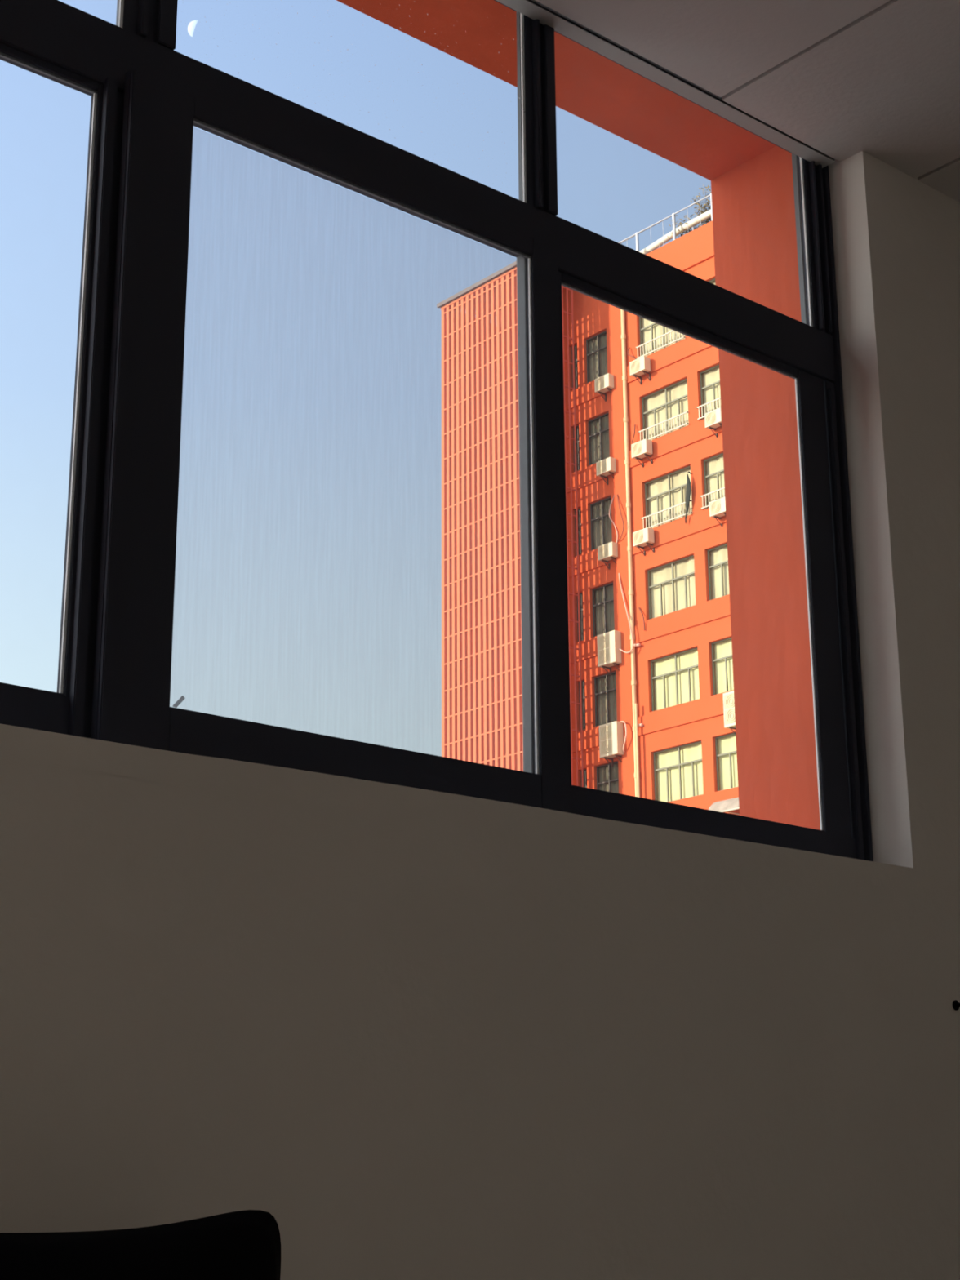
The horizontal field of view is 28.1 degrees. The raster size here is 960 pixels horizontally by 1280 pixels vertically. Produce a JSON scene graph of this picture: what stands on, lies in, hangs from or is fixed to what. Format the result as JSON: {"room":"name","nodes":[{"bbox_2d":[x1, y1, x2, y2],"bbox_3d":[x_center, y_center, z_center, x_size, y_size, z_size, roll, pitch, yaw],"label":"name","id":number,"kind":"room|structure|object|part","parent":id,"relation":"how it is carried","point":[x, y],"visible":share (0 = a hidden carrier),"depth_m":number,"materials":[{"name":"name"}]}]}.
{"room":"classroom","nodes":[
{"label":"classroom","id":0,"kind":"room"},
{"bbox_2d":[0,150,959,1279],"bbox_3d":[-1.725,-0.327,1.505,8.750,3.200,0.099,13,-21,-39],"label":"wall","id":1,"kind":"structure","parent":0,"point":[423,1051],"depth_m":2.78,"materials":[{"name":"white paint"}]},
{"bbox_2d":[952,1000,959,1010],"bbox_3d":[0.865,0.652,3.444,0.018,0.023,0.030,13,-21,-39],"label":"wall hook","id":2,"kind":"object","parent":1,"relation":"attached to","point":[956,1004],"visible":1,"depth_m":3.45,"materials":[{"name":"black metal"}]},
{"bbox_2d":[573,347,577,388],"bbox_3d":[3.639,-10.025,70.751,0.048,1.859,0.540,12,-21,-37],"label":"window","id":3,"kind":"structure","parent":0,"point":[575,348],"depth_m":70.74,"materials":[{"name":"glass"}]},
{"bbox_2d":[575,428,579,471],"bbox_3d":[3.659,-6.939,69.842,0.054,1.859,0.541,13,-21,-39],"label":"window","id":4,"kind":"structure","parent":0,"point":[576,429],"depth_m":69.83,"materials":[{"name":"grey glass"}]},
{"bbox_2d":[337,0,820,830],"bbox_3d":[-4.587,0.283,-0.911,20.000,18.500,0.240,13,-21,-39],"label":"wall","id":5,"kind":"structure","parent":0,"point":[755,248],"depth_m":3.89,"materials":[{"name":"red paint"}]},
{"bbox_2d":[577,510,582,555],"bbox_3d":[3.680,-3.857,68.935,0.048,1.859,0.542,12,-21,-37],"label":"window","id":6,"kind":"structure","parent":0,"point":[579,511],"depth_m":68.95,"materials":[{"name":"grey glass"}]},
{"bbox_2d":[579,595,583,640],"bbox_3d":[3.701,-0.787,68.031,0.049,1.859,0.542,12,-21,-37],"label":"window","id":7,"kind":"structure","parent":0,"point":[580,597],"depth_m":68.01,"materials":[{"name":"grey glass"}]},
{"bbox_2d":[581,683,586,729],"bbox_3d":[3.720,2.299,67.121,0.045,1.859,0.541,13,-21,-39],"label":"window","id":8,"kind":"structure","parent":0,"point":[584,726],"depth_m":67.10,"materials":[{"name":"grey glass"}]},
{"bbox_2d":[588,332,607,382],"bbox_3d":[4.397,-10.279,69.907,0.056,1.859,1.292,13,-21,-39],"label":"window","id":9,"kind":"structure","parent":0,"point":[597,353],"depth_m":70.02,"materials":[{"name":"glass"}]},
{"bbox_2d":[590,414,609,465],"bbox_3d":[4.418,-7.193,68.998,0.049,1.859,1.293,14,-22,-40],"label":"window","id":10,"kind":"structure","parent":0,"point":[599,424],"depth_m":69.10,"materials":[{"name":"grey glass"}]},
{"bbox_2d":[592,498,612,549],"bbox_3d":[4.439,-4.110,68.090,0.050,1.859,1.293,13,-21,-38],"label":"window","id":11,"kind":"structure","parent":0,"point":[602,522],"depth_m":68.21,"materials":[{"name":"grey glass"}]},
{"bbox_2d":[599,763,618,793],"bbox_3d":[4.498,5.088,65.379,0.046,1.859,1.292,13,-21,-39],"label":"window","id":12,"kind":"structure","parent":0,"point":[608,775],"depth_m":65.50,"materials":[{"name":"grey glass"}]},
{"bbox_2d":[535,0,959,202],"bbox_3d":[0.135,-2.236,-0.202,8.350,0.100,5.754,13,-21,-39],"label":"ceiling","id":13,"kind":"structure","parent":0,"point":[842,78],"depth_m":3.57,"materials":[{"name":"grey paint"}]},
{"bbox_3d":[0.172,0.527,-1.038,8.350,0.100,5.697,13,-21,-39],"label":"floor","id":14,"kind":"structure","parent":0,"visible":0},
{"bbox_3d":[-0.686,1.006,1.381,1.550,0.360,0.740,13,-21,-39],"label":"bench","id":15,"kind":"object","parent":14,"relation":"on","visible":0},
{"bbox_2d":[0,1209,280,1279],"bbox_3d":[-0.431,0.754,1.865,0.581,0.382,0.159,13,-21,-39],"label":"chair","id":16,"kind":"object","parent":15,"relation":"on","point":[242,1245],"visible":1,"depth_m":1.97,"materials":[{"name":"black fabric"}]},
{"bbox_3d":[-1.781,-0.308,1.567,8.750,3.200,0.073,13,-21,-39],"label":"wall","id":17,"kind":"structure","parent":0,"visible":0},
{"bbox_2d":[0,0,915,898],"bbox_3d":[-0.488,-0.584,2.740,3.186,1.628,0.170,13,-21,-39],"label":"window","id":18,"kind":"structure","parent":17,"relation":"in","point":[148,96],"depth_m":2.93,"materials":[{"name":"black metal"}]},
{"bbox_3d":[-0.811,-0.395,2.433,0.801,0.992,0.024,13,-21,-39],"label":"sash","id":19,"kind":"part","parent":18,"relation":"part of","materials":[{"name":"black metal"}]},
{"bbox_3d":[-0.187,-0.269,2.904,0.843,1.000,0.016,13,-21,-39],"label":"sash","id":20,"kind":"part","parent":18,"relation":"part of","materials":[{"name":"black metal"}]},
{"bbox_3d":[-0.191,-1.042,3.166,0.714,0.473,0.004,13,-21,-39],"label":"glass pane","id":21,"kind":"part","parent":18,"relation":"part of","materials":[{"name":"clear glass"}]},
{"bbox_3d":[-0.502,-0.841,2.831,3.186,0.102,0.017,13,-21,-39],"label":"transom rail","id":22,"kind":"part","parent":18,"relation":"part of","materials":[{"name":"black metal"}]},
{"bbox_3d":[-0.516,0.138,2.566,3.186,0.095,0.070,13,-21,-39],"label":"rail","id":23,"kind":"part","parent":18,"relation":"part of","materials":[{"name":"black metal"}]},
{"bbox_3d":[-0.191,-0.280,2.936,0.752,0.923,0.022,13,-21,-39],"label":"screen frame","id":24,"kind":"part","parent":18,"relation":"part of","materials":[{"name":"grey metal"}]},
{"bbox_3d":[-0.527,-1.329,3.001,3.186,0.051,0.064,13,-21,-39],"label":"rail","id":25,"kind":"part","parent":18,"relation":"part of","materials":[{"name":"black metal"}]},
{"bbox_3d":[0.391,-0.113,3.417,0.754,0.992,0.012,13,-21,-39],"label":"sash","id":26,"kind":"part","parent":18,"relation":"part of","materials":[{"name":"black metal"}]},
{"bbox_3d":[-46.113,35.818,85.520,350.000,0.300,320.000,13,-21,-39],"label":"ground","id":27,"kind":"structure","parent":0,"visible":0},
{"bbox_2d":[436,260,583,786],"bbox_3d":[1.285,7.026,65.795,3.120,43.188,4.910,13,-21,-39],"label":"facade","id":28,"kind":"object","parent":27,"relation":"on","point":[482,681],"visible":0.39,"depth_m":68.25,"materials":[{"name":"metal"}]},
{"bbox_3d":[-0.985,7.696,66.373,0.120,42.258,0.120,13,-21,-39],"label":"post","id":29,"kind":"part","parent":28,"relation":"part of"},
{"bbox_3d":[0.106,-12.999,70.743,0.140,0.100,4.690,13,-21,-39],"label":"rail","id":30,"kind":"part","parent":28,"relation":"part of","materials":[{"name":"orange metal"}]},
{"bbox_3d":[0.100,-10.884,70.102,0.040,0.052,4.690,13,-21,-39],"label":"rail","id":31,"kind":"part","parent":28,"relation":"part of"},
{"bbox_3d":[0.094,-11.824,70.379,0.040,0.052,4.690,13,-21,-39],"label":"rail","id":32,"kind":"part","parent":28,"relation":"part of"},
{"bbox_3d":[0.088,-12.764,70.656,0.040,0.052,4.690,13,-21,-39],"label":"rail","id":33,"kind":"part","parent":28,"relation":"part of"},
{"bbox_3d":[0.113,-9.004,69.548,0.040,0.052,4.690,13,-21,-39],"label":"rail","id":34,"kind":"part","parent":28,"relation":"part of","materials":[{"name":"orange metal"}]},
{"bbox_3d":[0.106,-9.944,69.825,0.040,0.052,4.690,13,-21,-39],"label":"rail","id":35,"kind":"part","parent":28,"relation":"part of","materials":[{"name":"orange metal"}]},
{"bbox_3d":[0.131,-6.184,68.717,0.040,0.052,4.690,13,-21,-39],"label":"rail","id":36,"kind":"part","parent":28,"relation":"part of","materials":[{"name":"orange metal"}]},
{"bbox_3d":[0.125,-7.123,68.994,0.040,0.052,4.690,13,-21,-39],"label":"rail","id":37,"kind":"part","parent":28,"relation":"part of","materials":[{"name":"orange metal"}]},
{"bbox_3d":[0.119,-8.063,69.271,0.040,0.052,4.690,13,-21,-39],"label":"rail","id":38,"kind":"part","parent":28,"relation":"part of","materials":[{"name":"orange metal"}]},
{"bbox_3d":[0.144,-4.303,68.163,0.040,0.052,4.690,13,-21,-39],"label":"rail","id":39,"kind":"part","parent":28,"relation":"part of","materials":[{"name":"orange metal"}]},
{"bbox_3d":[0.138,-5.243,68.440,0.040,0.052,4.690,13,-21,-39],"label":"rail","id":40,"kind":"part","parent":28,"relation":"part of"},
{"bbox_3d":[0.156,-2.423,67.609,0.040,0.052,4.690,13,-21,-39],"label":"rail","id":41,"kind":"part","parent":28,"relation":"part of","materials":[{"name":"orange metal"}]},
{"bbox_3d":[0.150,-3.363,67.886,0.040,0.052,4.690,13,-21,-39],"label":"rail","id":42,"kind":"part","parent":28,"relation":"part of","materials":[{"name":"orange metal"}]},
{"bbox_3d":[0.169,-0.543,67.056,0.040,0.052,4.690,13,-21,-39],"label":"rail","id":43,"kind":"part","parent":28,"relation":"part of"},
{"bbox_3d":[0.162,-1.483,67.333,0.040,0.052,4.690,13,-21,-39],"label":"rail","id":44,"kind":"part","parent":28,"relation":"part of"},
{"bbox_3d":[0.175,0.397,66.779,0.040,0.052,4.690,13,-21,-39],"label":"rail","id":45,"kind":"part","parent":28,"relation":"part of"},
{"bbox_3d":[0.187,2.277,66.225,0.040,0.052,4.690,13,-21,-39],"label":"rail","id":46,"kind":"part","parent":28,"relation":"part of","materials":[{"name":"orange metal"}]},
{"bbox_3d":[0.181,1.337,66.502,0.040,0.052,4.690,13,-21,-39],"label":"rail","id":47,"kind":"part","parent":28,"relation":"part of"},
{"bbox_3d":[0.193,3.217,65.948,0.040,0.052,4.690,13,-21,-39],"label":"rail","id":48,"kind":"part","parent":28,"relation":"part of","materials":[{"name":"orange metal"}]},
{"bbox_3d":[0.344,7.251,64.891,0.120,42.258,0.120,13,-21,-39],"label":"post","id":49,"kind":"part","parent":28,"relation":"part of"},
{"bbox_3d":[0.200,4.157,65.671,0.040,0.052,4.690,13,-21,-39],"label":"rail","id":50,"kind":"part","parent":28,"relation":"part of","materials":[{"name":"orange metal"}]},
{"bbox_2d":[506,220,739,815],"bbox_3d":[12.321,6.584,64.696,12.410,43.275,20.840,13,-21,-39],"label":"building","id":51,"kind":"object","parent":27,"relation":"on","point":[688,757],"visible":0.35,"depth_m":65.71,"materials":[{"name":"orange paint"}]},
{"bbox_2d":[594,373,613,401],"bbox_3d":[4.500,-9.018,68.648,0.426,0.780,0.720,13,-21,-39],"label":"air conditioner","id":52,"kind":"object","parent":51,"relation":"attached to","point":[603,384],"visible":1,"depth_m":68.51,"materials":[{"name":"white metal"}]},
{"bbox_2d":[595,376,604,391],"bbox_3d":[4.292,-9.169,68.626,0.027,0.430,0.461,13,-21,-39],"label":"fan grille","id":53,"kind":"object","parent":52,"relation":"attached to","point":[600,381],"depth_m":68.61,"materials":[{"name":"beige"}]},
{"bbox_2d":[594,584,614,635],"bbox_3d":[4.458,-1.041,67.186,0.049,1.859,1.293,13,-21,-38],"label":"window","id":54,"kind":"structure","parent":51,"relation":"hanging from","point":[604,622],"depth_m":67.29,"materials":[{"name":"grey glass"}]},
{"bbox_2d":[595,456,616,484],"bbox_3d":[4.508,-5.954,67.762,0.426,0.780,0.720,13,-21,-39],"label":"air conditioner","id":55,"kind":"object","parent":51,"relation":"attached to","point":[606,467],"visible":1,"depth_m":67.63,"materials":[{"name":"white metal"}]},
{"bbox_2d":[597,459,606,474],"bbox_3d":[4.299,-6.105,67.739,0.027,0.430,0.461,13,-21,-39],"label":"fan grille","id":56,"kind":"object","parent":55,"relation":"attached to","point":[602,464],"depth_m":67.71,"materials":[{"name":"beige"}]},
{"bbox_2d":[596,673,617,725],"bbox_3d":[4.479,2.045,66.277,0.046,1.859,1.292,13,-21,-39],"label":"window","id":57,"kind":"structure","parent":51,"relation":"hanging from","point":[606,712],"depth_m":66.37,"materials":[{"name":"grey glass"}]},
{"bbox_2d":[597,542,617,569],"bbox_3d":[4.508,-2.926,66.893,0.426,0.780,0.720,13,-21,-39],"label":"air conditioner","id":58,"kind":"object","parent":51,"relation":"attached to","point":[606,552],"visible":1,"depth_m":66.75,"materials":[{"name":"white metal"}]},
{"bbox_2d":[598,544,608,559],"bbox_3d":[4.299,-3.077,66.871,0.027,0.430,0.461,13,-21,-39],"label":"fan grille","id":59,"kind":"object","parent":58,"relation":"attached to","point":[602,549],"depth_m":66.86,"materials":[{"name":"beige"}]},
{"bbox_2d":[596,630,622,675],"bbox_3d":[4.496,0.463,65.905,0.466,1.400,0.860,13,-21,-39],"label":"air conditioner","id":60,"kind":"object","parent":51,"relation":"attached to","point":[609,655],"visible":1,"depth_m":65.73,"materials":[{"name":"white metal"}]},
{"bbox_2d":[598,634,609,650],"bbox_3d":[4.260,0.081,65.950,0.027,0.482,0.550,13,-21,-39],"label":"fan grille","id":61,"kind":"object","parent":60,"relation":"attached to","point":[603,639],"depth_m":65.94,"materials":[{"name":"beige metal"}]},
{"bbox_2d":[598,648,609,663],"bbox_3d":[4.263,0.543,65.814,0.027,0.482,0.550,13,-21,-39],"label":"fan grille","id":62,"kind":"object","parent":60,"relation":"attached to","point":[603,653],"depth_m":65.82,"materials":[{"name":"beige metal"}]},
{"bbox_2d":[599,720,623,767],"bbox_3d":[4.503,3.537,65.015,0.466,1.400,0.860,13,-21,-39],"label":"air conditioner","id":63,"kind":"object","parent":51,"relation":"attached to","point":[611,735],"visible":1,"depth_m":64.83,"materials":[{"name":"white metal"}]},
{"bbox_2d":[600,724,611,740],"bbox_3d":[4.267,3.155,65.061,0.027,0.482,0.550,13,-21,-39],"label":"fan grille","id":64,"kind":"object","parent":63,"relation":"attached to","point":[605,730],"depth_m":65.07,"materials":[{"name":"beige metal"}]},
{"bbox_2d":[600,739,612,755],"bbox_3d":[4.270,3.617,64.924,0.027,0.482,0.550,13,-21,-39],"label":"fan grille","id":65,"kind":"object","parent":63,"relation":"attached to","point":[606,744],"depth_m":64.91,"materials":[{"name":"beige metal"}]},
{"bbox_2d":[620,720,626,752],"bbox_3d":[4.863,3.225,64.593,0.122,1.095,0.393,6,-18,-22],"label":"cable","id":66,"kind":"object","parent":63,"relation":"attached to","point":[625,726],"visible":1,"depth_m":64.47,"materials":[{"name":"white plastic"}]},
{"bbox_2d":[608,494,617,550],"bbox_3d":[4.669,-4.142,67.078,0.276,2.222,0.343,1,-16,-6],"label":"cable","id":67,"kind":"object","parent":51,"relation":"attached to","point":[614,495],"visible":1,"depth_m":67.15,"materials":[{"name":"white plastic"}]},
{"bbox_2d":[617,493,624,542],"bbox_3d":[4.872,-4.308,66.778,0.082,1.771,0.454,6,-18,-22],"label":"cable","id":68,"kind":"object","parent":51,"relation":"attached to","point":[617,494],"visible":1,"depth_m":66.61,"materials":[{"name":"brown plastic"}]},
{"bbox_2d":[618,573,633,653],"bbox_3d":[4.980,-0.966,65.722,0.178,2.979,0.692,13,-21,-39],"label":"cable","id":69,"kind":"object","parent":51,"relation":"attached to","point":[631,650],"visible":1,"depth_m":65.49,"materials":[{"name":"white plastic"}]},
{"bbox_2d":[620,309,643,797],"bbox_3d":[5.299,6.790,63.270,0.252,42.162,0.449,13,-21,-39],"label":"drainpipe","id":70,"kind":"object","parent":51,"relation":"attached to","point":[629,548],"visible":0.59,"depth_m":66.11,"materials":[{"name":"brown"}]},
{"bbox_2d":[631,424,635,444],"bbox_3d":[5.454,-7.156,67.118,0.143,0.921,0.334,11,-20,-34],"label":"cable","id":71,"kind":"object","parent":51,"relation":"attached to","point":[634,424],"visible":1,"depth_m":67.14,"materials":[{"name":"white plastic"}]},
{"bbox_2d":[629,355,650,384],"bbox_3d":[5.660,-9.445,67.366,0.426,0.780,0.720,13,-21,-39],"label":"air conditioner","id":72,"kind":"object","parent":51,"relation":"attached to","point":[641,366],"visible":1,"depth_m":67.24,"materials":[{"name":"beige metal"}]},
{"bbox_2d":[631,358,639,373],"bbox_3d":[5.451,-9.596,67.344,0.027,0.430,0.461,13,-21,-39],"label":"fan grille","id":73,"kind":"object","parent":72,"relation":"attached to","point":[635,364],"depth_m":67.33,"materials":[{"name":"beige"}]},
{"bbox_2d":[638,607,644,631],"bbox_3d":[5.496,-0.721,65.284,0.048,0.911,0.340,9,-19,-28],"label":"cable","id":74,"kind":"object","parent":51,"relation":"attached to","point":[638,607],"visible":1,"depth_m":65.18,"materials":[{"name":"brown plastic"}]},
{"bbox_2d":[631,438,653,466],"bbox_3d":[5.653,-6.463,66.519,0.426,0.780,0.720,13,-21,-39],"label":"air conditioner","id":75,"kind":"object","parent":51,"relation":"attached to","point":[643,448],"visible":1,"depth_m":66.37,"materials":[{"name":"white metal"}]},
{"bbox_2d":[632,441,641,456],"bbox_3d":[5.445,-6.614,66.497,0.027,0.430,0.461,13,-21,-39],"label":"fan grille","id":76,"kind":"object","parent":75,"relation":"attached to","point":[637,446],"depth_m":66.49,"materials":[{"name":"beige"}]},
{"bbox_2d":[632,527,654,555],"bbox_3d":[5.635,-3.351,65.650,0.426,0.780,0.720,13,-21,-39],"label":"air conditioner","id":77,"kind":"object","parent":51,"relation":"attached to","point":[642,538],"visible":1,"depth_m":65.50,"materials":[{"name":"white metal"}]},
{"bbox_2d":[633,529,643,544],"bbox_3d":[5.426,-3.503,65.628,0.027,0.430,0.461,13,-21,-39],"label":"fan grille","id":78,"kind":"object","parent":77,"relation":"attached to","point":[637,535],"depth_m":65.63,"materials":[{"name":"beige"}]},
{"bbox_2d":[620,215,672,244],"bbox_3d":[6.990,-14.327,69.889,0.060,2.569,5.860,13,-21,-39],"label":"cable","id":79,"kind":"object","parent":51,"relation":"on","point":[672,215],"visible":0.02,"depth_m":71.49,"materials":[{"name":"silver metal"}]},
{"bbox_2d":[641,317,684,356],"bbox_3d":[6.538,-10.996,67.520,0.054,1.859,2.390,13,-21,-39],"label":"window","id":80,"kind":"structure","parent":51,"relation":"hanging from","point":[651,330],"depth_m":67.85,"materials":[{"name":"glass"}]},
{"bbox_2d":[618,193,712,251],"bbox_3d":[7.763,-14.864,66.688,0.070,1.080,12.308,13,-21,-39],"label":"roof railing","id":81,"kind":"object","parent":51,"relation":"on","point":[710,194],"visible":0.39,"depth_m":67.76,"materials":[{"name":"silver metal"}]},
{"bbox_3d":[5.661,-14.159,69.032,0.070,1.080,0.080,13,-21,-39],"label":"post","id":82,"kind":"part","parent":81,"relation":"part of","materials":[{"name":"silver metal"}]},
{"bbox_3d":[6.848,-14.557,67.708,0.070,1.080,0.080,13,-21,-39],"label":"post","id":83,"kind":"part","parent":81,"relation":"part of","materials":[{"name":"silver metal"}]},
{"bbox_3d":[8.035,-14.955,66.383,0.070,1.080,0.080,13,-21,-39],"label":"post","id":84,"kind":"part","parent":81,"relation":"part of","materials":[{"name":"silver metal"}]},
{"bbox_2d":[644,380,688,439],"bbox_3d":[6.557,-7.910,66.611,0.056,1.859,2.390,13,-21,-39],"label":"window","id":85,"kind":"structure","parent":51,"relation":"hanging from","point":[670,401],"depth_m":66.71,"materials":[{"name":"glass"}]},
{"bbox_2d":[647,467,692,528],"bbox_3d":[6.579,-4.827,65.704,0.051,1.859,2.391,13,-21,-39],"label":"window","id":86,"kind":"structure","parent":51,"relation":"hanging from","point":[668,490],"depth_m":65.84,"materials":[{"name":"beige glass"}]},
{"bbox_2d":[649,556,696,618],"bbox_3d":[6.598,-1.759,64.799,0.056,1.859,2.390,13,-21,-39],"label":"window","id":87,"kind":"structure","parent":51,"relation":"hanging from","point":[672,584],"depth_m":64.88,"materials":[{"name":"beige glass"}]},
{"bbox_2d":[639,208,711,254],"bbox_3d":[7.130,-14.166,67.837,0.250,1.119,6.107,13,-21,-39],"label":"pipe","id":88,"kind":"object","parent":51,"relation":"on","point":[705,215],"visible":0.53,"depth_m":67.95,"materials":[{"name":"silver metal"}]},
{"bbox_2d":[653,648,699,711],"bbox_3d":[6.619,1.327,63.890,0.046,1.859,2.390,13,-21,-39],"label":"window","id":89,"kind":"structure","parent":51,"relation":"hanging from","point":[676,675],"depth_m":63.95,"materials":[{"name":"yellow glass"}]},
{"bbox_2d":[656,742,703,802],"bbox_3d":[6.638,4.370,62.992,0.043,1.859,2.390,13,-21,-39],"label":"window","id":90,"kind":"structure","parent":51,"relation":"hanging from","point":[679,769],"depth_m":63.05,"materials":[{"name":"yellow glass"}]},
{"bbox_2d":[684,471,691,523],"bbox_3d":[7.094,-4.797,64.607,0.376,1.825,0.303,13,-21,-39],"label":"hanging cloth","id":91,"kind":"object","parent":51,"relation":"hanging from","point":[688,482],"visible":1,"depth_m":64.49,"materials":[{"name":"grey fabric"}]},
{"bbox_2d":[666,182,711,237],"bbox_3d":[7.866,-14.845,67.573,1.561,2.522,3.176,13,-21,-39],"label":"shrub","id":92,"kind":"object","parent":51,"relation":"on","point":[708,206],"visible":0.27,"depth_m":67.60,"materials":[{"name":"green plant"}]},
{"bbox_2d":[702,366,720,415],"bbox_3d":[8.373,-8.519,64.582,0.049,1.859,2.417,13,-21,-38],"label":"window","id":93,"kind":"structure","parent":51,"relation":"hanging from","point":[710,375],"depth_m":65.22,"materials":[{"name":"glass"}]},
{"bbox_2d":[704,407,721,437],"bbox_3d":[7.907,-7.237,64.011,0.426,0.780,0.720,13,-21,-39],"label":"air conditioner","id":94,"kind":"object","parent":51,"relation":"attached to","point":[713,419],"visible":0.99,"depth_m":63.95,"materials":[{"name":"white metal"}]},
{"bbox_2d":[706,410,715,426],"bbox_3d":[7.699,-7.389,63.989,0.027,0.430,0.461,13,-21,-39],"label":"fan grille","id":95,"kind":"object","parent":94,"relation":"attached to","point":[711,415],"depth_m":63.97,"materials":[{"name":"beige"}]},
{"bbox_2d":[706,454,724,507],"bbox_3d":[8.395,-5.437,63.675,0.056,1.859,2.418,13,-21,-39],"label":"window","id":96,"kind":"structure","parent":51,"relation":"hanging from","point":[714,464],"depth_m":64.30,"materials":[{"name":"beige glass"}]},
{"bbox_2d":[709,497,725,526],"bbox_3d":[7.953,-4.205,63.086,0.426,0.780,0.720,13,-21,-39],"label":"air conditioner","id":97,"kind":"object","parent":51,"relation":"attached to","point":[717,507],"visible":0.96,"depth_m":63.04,"materials":[{"name":"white metal"}]},
{"bbox_2d":[710,499,720,515],"bbox_3d":[7.745,-4.357,63.064,0.027,0.430,0.461,13,-21,-39],"label":"fan grille","id":98,"kind":"object","parent":97,"relation":"attached to","point":[715,505],"depth_m":63.05,"materials":[{"name":"beige"}]},
{"bbox_2d":[709,545,729,599],"bbox_3d":[8.416,-2.368,62.772,0.049,1.859,2.417,13,-21,-39],"label":"window","id":99,"kind":"structure","parent":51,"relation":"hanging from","point":[718,557],"depth_m":63.35,"materials":[{"name":"beige glass"}]},
{"bbox_2d":[713,639,733,694],"bbox_3d":[8.437,0.719,61.863,0.042,1.859,2.417,13,-21,-39],"label":"window","id":100,"kind":"structure","parent":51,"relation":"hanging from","point":[722,649],"depth_m":62.44,"materials":[{"name":"beige glass"}]},
{"bbox_2d":[708,797,739,814],"bbox_3d":[7.911,5.164,60.143,0.822,0.558,1.550,13,-21,-39],"label":"canopy","id":101,"kind":"object","parent":51,"relation":"attached to","point":[725,806],"visible":0.46,"depth_m":60.02,"materials":[{"name":"beige paint"}]},
{"bbox_2d":[717,734,737,790],"bbox_3d":[8.455,3.761,60.965,0.040,1.859,2.418,13,-21,-39],"label":"window","id":102,"kind":"structure","parent":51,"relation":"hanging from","point":[727,774],"depth_m":61.53,"materials":[{"name":"yellow glass"}]},
{"bbox_2d":[723,690,735,733],"bbox_3d":[8.203,2.326,60.880,0.466,1.400,0.860,13,-21,-39],"label":"air conditioner","id":103,"kind":"object","parent":51,"relation":"attached to","point":[728,697],"visible":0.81,"depth_m":60.92,"materials":[{"name":"beige metal"}]},
{"bbox_2d":[724,693,734,709],"bbox_3d":[7.967,1.944,60.925,0.027,0.482,0.550,13,-21,-39],"label":"fan grille","id":104,"kind":"object","parent":103,"relation":"attached to","point":[729,702],"depth_m":60.98,"materials":[{"name":"beige metal"}]},
{"bbox_2d":[724,708,735,724],"bbox_3d":[7.970,2.406,60.789,0.027,0.482,0.550,13,-21,-39],"label":"fan grille","id":105,"kind":"object","parent":103,"relation":"attached to","point":[730,719],"depth_m":60.83,"materials":[{"name":"beige metal"}]}
]}

